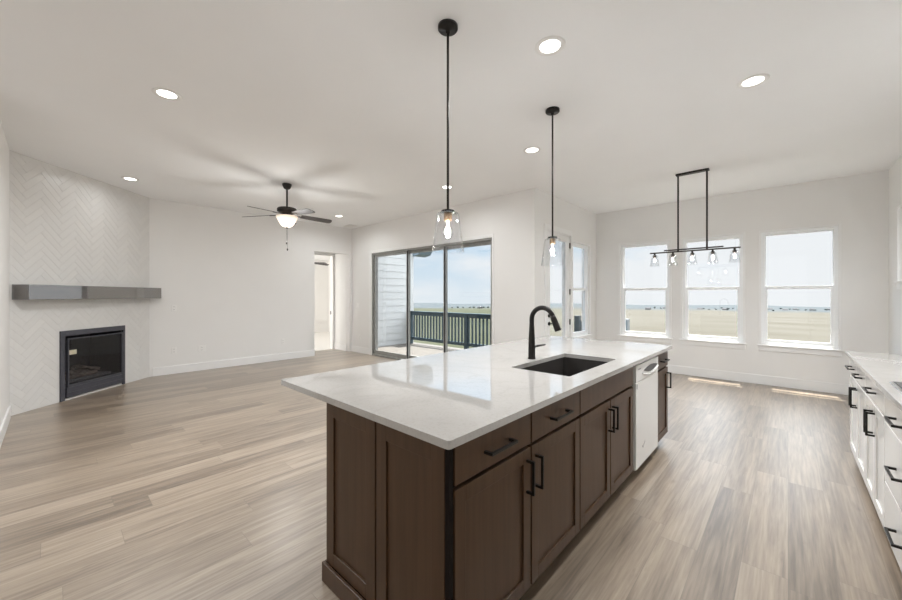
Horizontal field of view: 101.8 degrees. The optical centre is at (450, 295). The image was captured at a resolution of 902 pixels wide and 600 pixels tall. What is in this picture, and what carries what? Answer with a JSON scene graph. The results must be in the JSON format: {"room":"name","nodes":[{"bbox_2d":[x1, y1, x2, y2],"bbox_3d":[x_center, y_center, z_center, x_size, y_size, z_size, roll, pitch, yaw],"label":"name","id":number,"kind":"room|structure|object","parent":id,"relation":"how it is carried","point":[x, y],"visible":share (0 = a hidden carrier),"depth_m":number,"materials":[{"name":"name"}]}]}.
{"room":"open-plan kitchen","nodes":[
{"label":"open-plan kitchen","id":0,"kind":"room"},
{"bbox_2d":[0,120,8,425],"bbox_3d":[-5.650,-0.145,2.795,2.300,3.067,2.860,0,0,43],"label":"wall","id":1,"kind":"structure","parent":0,"point":[4,149],"depth_m":3.79,"materials":[{"name":"paint"}]},
{"bbox_2d":[0,405,10,447],"bbox_3d":[-4.419,1.315,3.616,1.600,0.145,0.016,0,0,43],"label":"baseboard","id":2,"kind":"structure","parent":1,"relation":"attached to","point":[7,417],"depth_m":3.69,"materials":[{"name":"white paint"}]},
{"bbox_2d":[9,150,148,415],"bbox_3d":[-5.201,-0.145,5.234,0.160,3.067,2.079,0,0,-2],"label":"wall","id":3,"kind":"structure","parent":0,"point":[67,227],"depth_m":4.83,"materials":[{"name":"tile"}]},
{"bbox_2d":[12,284,160,299],"bbox_3d":[-5.027,-0.044,5.264,0.190,0.179,2.055,0,0,-2],"label":"mantel shelf","id":4,"kind":"object","parent":3,"relation":"attached to","point":[19,291],"visible":1,"depth_m":4.83,"materials":[{"name":"grey wood"}]},
{"bbox_2d":[59,325,124,401],"bbox_3d":[-5.357,0.923,5.258,0.530,0.920,0.990,0,0,-2],"label":"gas fireplace","id":5,"kind":"object","parent":3,"relation":"in","point":[91,359],"visible":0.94,"depth_m":5.21,"materials":[{"name":"grey metal"}]},
{"bbox_2d":[149,198,351,376],"bbox_3d":[-3.915,-0.145,7.729,0.130,3.067,4.070,0,0,43],"label":"wall","id":6,"kind":"structure","parent":0,"point":[233,281],"depth_m":7.19,"materials":[{"name":"paint"}]},
{"bbox_2d":[172,347,176,353],"bbox_3d":[-4.931,0.973,6.523,0.008,0.116,0.072,0,0,43],"label":"wall outlet","id":7,"kind":"object","parent":6,"relation":"attached to","point":[174,349],"visible":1,"depth_m":6.53,"materials":[{"name":"white plastic"}]},
{"bbox_2d":[172,305,176,310],"bbox_3d":[-4.931,0.218,6.523,0.008,0.116,0.072,0,0,43],"label":"light switch","id":8,"kind":"object","parent":6,"relation":"attached to","point":[174,307],"visible":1,"depth_m":6.53,"materials":[{"name":"white plastic"}]},
{"bbox_2d":[198,345,205,351],"bbox_3d":[-4.646,0.983,6.832,0.008,0.116,0.118,0,0,43],"label":"wall outlet","id":9,"kind":"object","parent":6,"relation":"attached to","point":[202,348],"visible":1,"depth_m":6.84,"materials":[{"name":"white plastic"}]},
{"bbox_2d":[153,350,314,376],"bbox_3d":[-4.139,1.315,7.378,0.016,0.145,2.930,0,0,43],"label":"baseboard","id":10,"kind":"structure","parent":6,"relation":"attached to","point":[159,371],"depth_m":7.15,"materials":[{"name":"white paint"}]},
{"bbox_2d":[314,259,329,332],"bbox_3d":[-5.176,-0.062,10.677,4.320,2.900,5.900,0,0,43],"label":"wall","id":11,"kind":"structure","parent":0,"point":[321,272],"depth_m":13.92,"materials":[{"name":"paint"}]},
{"bbox_2d":[314,255,329,260],"bbox_3d":[-5.140,-1.437,10.644,4.220,0.150,5.700,0,0,43],"label":"ceiling","id":12,"kind":"structure","parent":0,"point":[316,257],"depth_m":13.01,"materials":[{"name":"paint"}]},
{"bbox_2d":[314,262,328,265],"bbox_3d":[-4.451,-1.180,11.636,1.277,0.363,1.239,0,0,43],"label":"ceiling fan","id":13,"kind":"object","parent":12,"relation":"hanging from","point":[318,263],"visible":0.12,"depth_m":11.52,"materials":[{"name":"brown wood"}]},
{"bbox_2d":[335,254,346,344],"bbox_3d":[-3.431,0.013,8.779,0.580,2.750,1.870,0,0,43],"label":"wall","id":14,"kind":"structure","parent":0,"point":[340,259],"depth_m":9.38,"materials":[{"name":"paint"}]},
{"bbox_2d":[334,343,346,350],"bbox_3d":[-2.840,1.315,9.406,0.560,0.145,0.016,0,0,43],"label":"baseboard","id":15,"kind":"structure","parent":14,"relation":"attached to","point":[336,346],"depth_m":9.39,"materials":[{"name":"white paint"}]},
{"bbox_2d":[352,190,525,347],"bbox_3d":[-0.859,-0.155,7.791,5.703,3.327,0.160,0,0,43],"label":"wall","id":16,"kind":"structure","parent":0,"point":[503,216],"depth_m":6.45,"materials":[{"name":"paint"}]},
{"bbox_2d":[351,345,368,353],"bbox_3d":[-0.599,1.315,7.431,5.153,0.145,0.016,0,0,43],"label":"baseboard","id":17,"kind":"structure","parent":16,"relation":"attached to","point":[363,350],"depth_m":8.89,"materials":[{"name":"white paint"}]},
{"bbox_2d":[369,234,493,359],"bbox_3d":[-0.556,0.166,7.484,3.595,2.445,0.180,0,0,43],"label":"door","id":18,"kind":"structure","parent":16,"relation":"in","point":[423,302],"depth_m":7.37,"materials":[{"name":"clear glass"}]},
{"bbox_2d":[0,0,901,228],"bbox_3d":[-1.391,-1.749,4.229,9.745,0.140,10.740,0,0,43],"label":"ceiling","id":19,"kind":"structure","parent":0,"point":[343,103],"depth_m":3.12,"materials":[{"name":"paint"}]},
{"bbox_2d":[121,177,138,180],"bbox_3d":[-4.603,-1.675,5.256,0.200,0.008,0.200,0,0,43],"label":"recessed light","id":20,"kind":"object","parent":19,"relation":"in","point":[124,178],"visible":1,"depth_m":5.26,"materials":[{"name":"white plastic"}]},
{"bbox_2d":[151,87,181,100],"bbox_3d":[-2.362,-1.675,3.047,0.200,0.008,0.200,0,0,43],"label":"recessed light","id":21,"kind":"object","parent":19,"relation":"in","point":[164,93],"visible":1,"depth_m":3.04,"materials":[{"name":"white plastic"}]},
{"bbox_2d":[157,90,176,98],"bbox_3d":[-2.362,-1.677,3.047,0.134,0.001,0.134,0,0,43],"label":"diffuser","id":22,"kind":"object","parent":21,"relation":"attached to","point":[167,94],"depth_m":3.05,"materials":[{"name":"white plastic"}]},
{"bbox_2d":[246,183,331,250],"bbox_3d":[-2.425,-1.176,5.486,1.255,1.006,1.273,0,0,43],"label":"ceiling fan","id":23,"kind":"object","parent":19,"relation":"hanging from","point":[286,218],"visible":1,"depth_m":5.43,"materials":[{"name":"black metal"}]},
{"bbox_2d":[344,224,356,227],"bbox_3d":[-2.409,-1.676,8.782,0.320,0.034,0.200,0,0,43],"label":"ceiling vent","id":24,"kind":"object","parent":19,"relation":"in","point":[350,225],"visible":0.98,"depth_m":8.76,"materials":[{"name":"white plastic"}]},
{"bbox_2d":[441,185,452,188],"bbox_3d":[-0.062,-1.675,5.651,0.200,0.008,0.200,0,0,43],"label":"recessed light","id":25,"kind":"object","parent":19,"relation":"in","point":[443,186],"visible":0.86,"depth_m":5.65,"materials":[{"name":"white plastic"}]},
{"bbox_2d":[432,19,463,253],"bbox_3d":[-0.019,-0.976,2.279,0.201,1.406,0.201,0,0,43],"label":"pendant light","id":26,"kind":"object","parent":19,"relation":"hanging from","point":[446,27],"visible":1,"depth_m":2.27,"materials":[{"name":"black metal"}]},
{"bbox_2d":[444,212,451,221],"bbox_3d":[-0.019,-0.491,2.279,0.052,0.050,0.052,0,0,43],"label":"socket","id":27,"kind":"object","parent":26,"relation":"attached to","point":[447,215],"depth_m":2.26,"materials":[{"name":"gold metal"}]},
{"bbox_2d":[523,146,540,153],"bbox_3d":[0.932,-1.675,4.217,0.200,0.008,0.200,0,0,43],"label":"recessed light","id":28,"kind":"object","parent":19,"relation":"in","point":[529,150],"visible":1,"depth_m":4.22,"materials":[{"name":"white plastic"}]},
{"bbox_2d":[526,148,537,151],"bbox_3d":[0.932,-1.677,4.217,0.134,0.001,0.134,0,0,43],"label":"diffuser","id":29,"kind":"object","parent":28,"relation":"attached to","point":[531,149],"depth_m":4.23,"materials":[{"name":"white plastic"}]},
{"bbox_2d":[535,36,565,55],"bbox_3d":[0.665,-1.675,2.462,0.200,0.008,0.200,0,0,43],"label":"recessed light","id":30,"kind":"object","parent":19,"relation":"in","point":[549,45],"visible":1,"depth_m":2.45,"materials":[{"name":"white plastic"}]},
{"bbox_2d":[540,40,559,52],"bbox_3d":[0.665,-1.677,2.462,0.134,0.001,0.134,0,0,43],"label":"diffuser","id":31,"kind":"object","parent":30,"relation":"attached to","point":[549,46],"depth_m":2.46,"materials":[{"name":"white plastic"}]},
{"bbox_2d":[541,106,563,265],"bbox_3d":[0.916,-0.976,3.306,0.201,1.406,0.201,0,0,43],"label":"pendant light","id":32,"kind":"object","parent":19,"relation":"hanging from","point":[553,110],"visible":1,"depth_m":3.30,"materials":[{"name":"black metal"}]},
{"bbox_2d":[550,238,555,243],"bbox_3d":[0.916,-0.491,3.306,0.052,0.050,0.052,0,0,43],"label":"socket","id":33,"kind":"object","parent":32,"relation":"attached to","point":[552,240],"depth_m":3.29,"materials":[{"name":"gold metal"}]},
{"bbox_2d":[650,168,740,266],"bbox_3d":[3.259,-1.051,4.951,1.030,1.254,0.116,0,0,43],"label":"linear chandelier","id":34,"kind":"object","parent":19,"relation":"hanging from","point":[706,170],"visible":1,"depth_m":4.92,"materials":[{"name":"black metal"}]},
{"bbox_2d":[737,73,769,88],"bbox_3d":[2.360,-1.675,2.863,0.200,0.008,0.200,0,0,43],"label":"recessed light","id":35,"kind":"object","parent":19,"relation":"in","point":[757,79],"visible":1,"depth_m":2.86,"materials":[{"name":"white plastic"}]},
{"bbox_2d":[742,76,763,85],"bbox_3d":[2.360,-1.677,2.863,0.134,0.001,0.134,0,0,43],"label":"diffuser","id":36,"kind":"object","parent":35,"relation":"attached to","point":[752,81],"depth_m":2.87,"materials":[{"name":"white plastic"}]},
{"bbox_2d":[0,332,901,599],"bbox_3d":[-2.987,1.446,5.699,14.085,0.124,10.740,0,0,43],"label":"floor","id":37,"kind":"structure","parent":0,"point":[211,484],"depth_m":2.46,"materials":[{"name":"brown wood"}]},
{"bbox_2d":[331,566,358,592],"bbox_3d":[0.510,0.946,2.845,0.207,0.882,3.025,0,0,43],"label":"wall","id":38,"kind":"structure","parent":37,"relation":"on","point":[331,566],"depth_m":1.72,"materials":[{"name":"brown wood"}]},
{"bbox_2d":[322,559,364,599],"bbox_3d":[0.719,1.341,2.652,0.810,0.093,3.105,0,0,43],"label":"baseboard","id":39,"kind":"structure","parent":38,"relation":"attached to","point":[331,578],"depth_m":1.68,"materials":[{"name":"brown wood"}]},
{"bbox_2d":[359,391,579,599],"bbox_3d":[0.144,0.946,1.810,0.640,0.882,1.054,0,0,43],"label":"base cabinet","id":40,"kind":"object","parent":37,"relation":"on","point":[516,484],"depth_m":1.45,"materials":[{"name":"brown wood"}]},
{"bbox_2d":[327,403,375,599],"bbox_3d":[-0.454,0.904,1.659,0.396,0.776,0.022,0,0,43],"label":"island end panel","id":41,"kind":"object","parent":40,"relation":"attached to","point":[351,437],"visible":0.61,"depth_m":1.64,"materials":[{"name":"brown wood"}]},
{"bbox_2d":[445,449,452,599],"bbox_3d":[-0.006,0.903,1.251,0.020,0.774,0.020,0,0,43],"label":"post","id":42,"kind":"object","parent":40,"relation":"attached to","point":[448,453],"visible":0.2,"depth_m":1.25,"materials":[{"name":"brown wood"}]},
{"bbox_2d":[576,367,632,529],"bbox_3d":[0.819,0.954,2.544,0.640,0.867,0.931,0,0,43],"label":"base cabinet","id":43,"kind":"object","parent":37,"relation":"on","point":[606,414],"visible":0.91,"depth_m":2.30,"materials":[{"name":"brown wood"}]},
{"bbox_2d":[619,356,658,470],"bbox_3d":[1.363,0.953,3.135,0.599,0.869,0.660,0,0,43],"label":"dishwasher","id":44,"kind":"object","parent":37,"relation":"on","point":[645,374],"visible":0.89,"depth_m":2.88,"materials":[{"name":"white metal"}]},
{"bbox_2d":[657,351,671,441],"bbox_3d":[1.721,0.946,3.523,0.640,0.882,0.383,0,0,43],"label":"base cabinet","id":45,"kind":"object","parent":37,"relation":"on","point":[663,359],"visible":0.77,"depth_m":3.36,"materials":[{"name":"brown wood"}]},
{"bbox_2d":[281,336,671,449],"bbox_3d":[0.576,0.489,2.788,1.304,0.030,3.137,0,0,43],"label":"countertop","id":46,"kind":"structure","parent":45,"relation":"on","point":[446,400],"depth_m":1.96,"materials":[{"name":"white stone"}]},
{"bbox_2d":[528,305,560,358],"bbox_3d":[0.730,0.272,2.737,0.264,0.403,0.195,0,0,43],"label":"kitchen faucet","id":47,"kind":"object","parent":46,"relation":"on","point":[531,342],"visible":1,"depth_m":2.73,"materials":[{"name":"black metal"}]},
{"bbox_2d":[522,357,607,375],"bbox_3d":[0.817,0.597,2.588,0.437,0.183,0.829,0,0,43],"label":"sink","id":48,"kind":"object","parent":46,"relation":"in","point":[565,366],"visible":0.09,"depth_m":2.92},
{"bbox_2d":[845,359,866,481],"bbox_3d":[3.325,0.946,2.641,0.620,0.882,0.838,0,0,43],"label":"base cabinet","id":49,"kind":"object","parent":37,"relation":"on","point":[856,394],"visible":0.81,"depth_m":2.79,"materials":[{"name":"white paint"}]},
{"bbox_2d":[862,375,885,527],"bbox_3d":[2.808,0.946,2.079,0.620,0.882,0.680,0,0,43],"label":"base cabinet","id":50,"kind":"object","parent":37,"relation":"on","point":[874,421],"visible":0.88,"depth_m":2.22,"materials":[{"name":"white paint"}]},
{"bbox_2d":[884,395,901,571],"bbox_3d":[2.315,0.946,1.543,0.620,0.882,0.765,0,0,43],"label":"base cabinet","id":51,"kind":"object","parent":37,"relation":"on","point":[893,414],"visible":0.94,"depth_m":1.80,"materials":[{"name":"white paint"}]},
{"bbox_2d":[845,351,901,410],"bbox_3d":[2.847,0.489,2.099,0.622,0.030,2.325,0,0,43],"label":"countertop","id":52,"kind":"structure","parent":51,"relation":"on","point":[881,369],"depth_m":2.39,"materials":[{"name":"white stone"}]},
{"bbox_2d":[889,381,901,392],"bbox_3d":[2.324,0.452,1.550,0.510,0.043,0.750,0,0,43],"label":"cooktop","id":53,"kind":"object","parent":52,"relation":"in","point":[898,385],"visible":1,"depth_m":1.91,"materials":[{"name":"metal"}]},
{"bbox_2d":[526,188,595,338],"bbox_3d":[2.080,-0.145,6.655,0.160,3.067,2.470,0,0,43],"label":"wall","id":54,"kind":"structure","parent":0,"point":[566,215],"depth_m":5.87,"materials":[{"name":"paint"}]},
{"bbox_2d":[544,223,571,336],"bbox_3d":[1.827,0.108,6.303,0.184,2.560,1.010,0,0,43],"label":"door","id":55,"kind":"structure","parent":54,"relation":"in","point":[557,275],"depth_m":6.34,"materials":[{"name":"white paint"}]},
{"bbox_2d":[572,240,591,338],"bbox_3d":[2.453,-0.079,6.998,0.145,1.873,0.870,0,0,43],"label":"window","id":56,"kind":"structure","parent":54,"relation":"in","point":[579,252],"depth_m":7.12,"materials":[{"name":"white paint"}]},
{"bbox_2d":[596,170,888,384],"bbox_3d":[4.457,-0.155,6.254,4.202,3.327,0.160,0,0,43],"label":"wall","id":57,"kind":"structure","parent":0,"point":[860,202],"depth_m":5.71,"materials":[{"name":"paint"}]},
{"bbox_2d":[617,239,672,343],"bbox_3d":[3.660,-0.084,6.930,0.940,1.883,0.145,0,0,43],"label":"window","id":58,"kind":"structure","parent":57,"relation":"in","point":[645,289],"depth_m":6.95,"materials":[{"name":"white paint"}]},
{"bbox_2d":[679,232,746,348],"bbox_3d":[4.429,-0.084,6.222,0.930,1.883,0.145,0,0,43],"label":"window","id":59,"kind":"structure","parent":57,"relation":"in","point":[712,294],"depth_m":6.23,"materials":[{"name":"white paint"}]},
{"bbox_2d":[666,365,849,394],"bbox_3d":[4.404,1.315,6.184,3.866,0.145,0.016,0,0,43],"label":"baseboard","id":60,"kind":"structure","parent":57,"relation":"attached to","point":[836,388],"depth_m":5.72,"materials":[{"name":"white paint"}]},
{"bbox_2d":[757,223,842,356],"bbox_3d":[5.209,-0.084,5.504,0.930,1.883,0.145,0,0,43],"label":"window","id":61,"kind":"structure","parent":57,"relation":"in","point":[800,270],"depth_m":5.49,"materials":[{"name":"white paint"}]},
{"bbox_2d":[889,154,901,354],"bbox_3d":[2.202,-0.155,0.820,0.160,3.327,10.890,0,0,43],"label":"wall","id":62,"kind":"structure","parent":0,"point":[895,172],"depth_m":4.57,"materials":[{"name":"paint"}]},
{"bbox_2d":[894,203,901,289],"bbox_3d":[5.046,-0.579,3.972,0.145,1.003,1.270,0,0,43],"label":"window","id":63,"kind":"structure","parent":62,"relation":"in","point":[899,283],"depth_m":4.43,"materials":[{"name":"white paint"}]},
{"bbox_3d":[-3.519,-0.062,9.200,0.120,2.900,5.770,0,0,43],"label":"wall","id":64,"kind":"structure","parent":0,"visible":0},
{"bbox_2d":[314,254,332,350],"bbox_3d":[-3.437,0.168,9.290,0.130,2.440,0.915,0,0,43],"label":"door","id":65,"kind":"structure","parent":64,"relation":"in","point":[330,256],"depth_m":9.61,"materials":[{"name":"white paint"}]},
{"bbox_2d":[314,252,334,348],"bbox_3d":[-3.399,0.133,9.231,0.015,2.510,1.020,0,0,43],"label":"trim","id":66,"kind":"structure","parent":64,"relation":"attached to","point":[320,253],"depth_m":9.58,"materials":[{"name":"white paint"}]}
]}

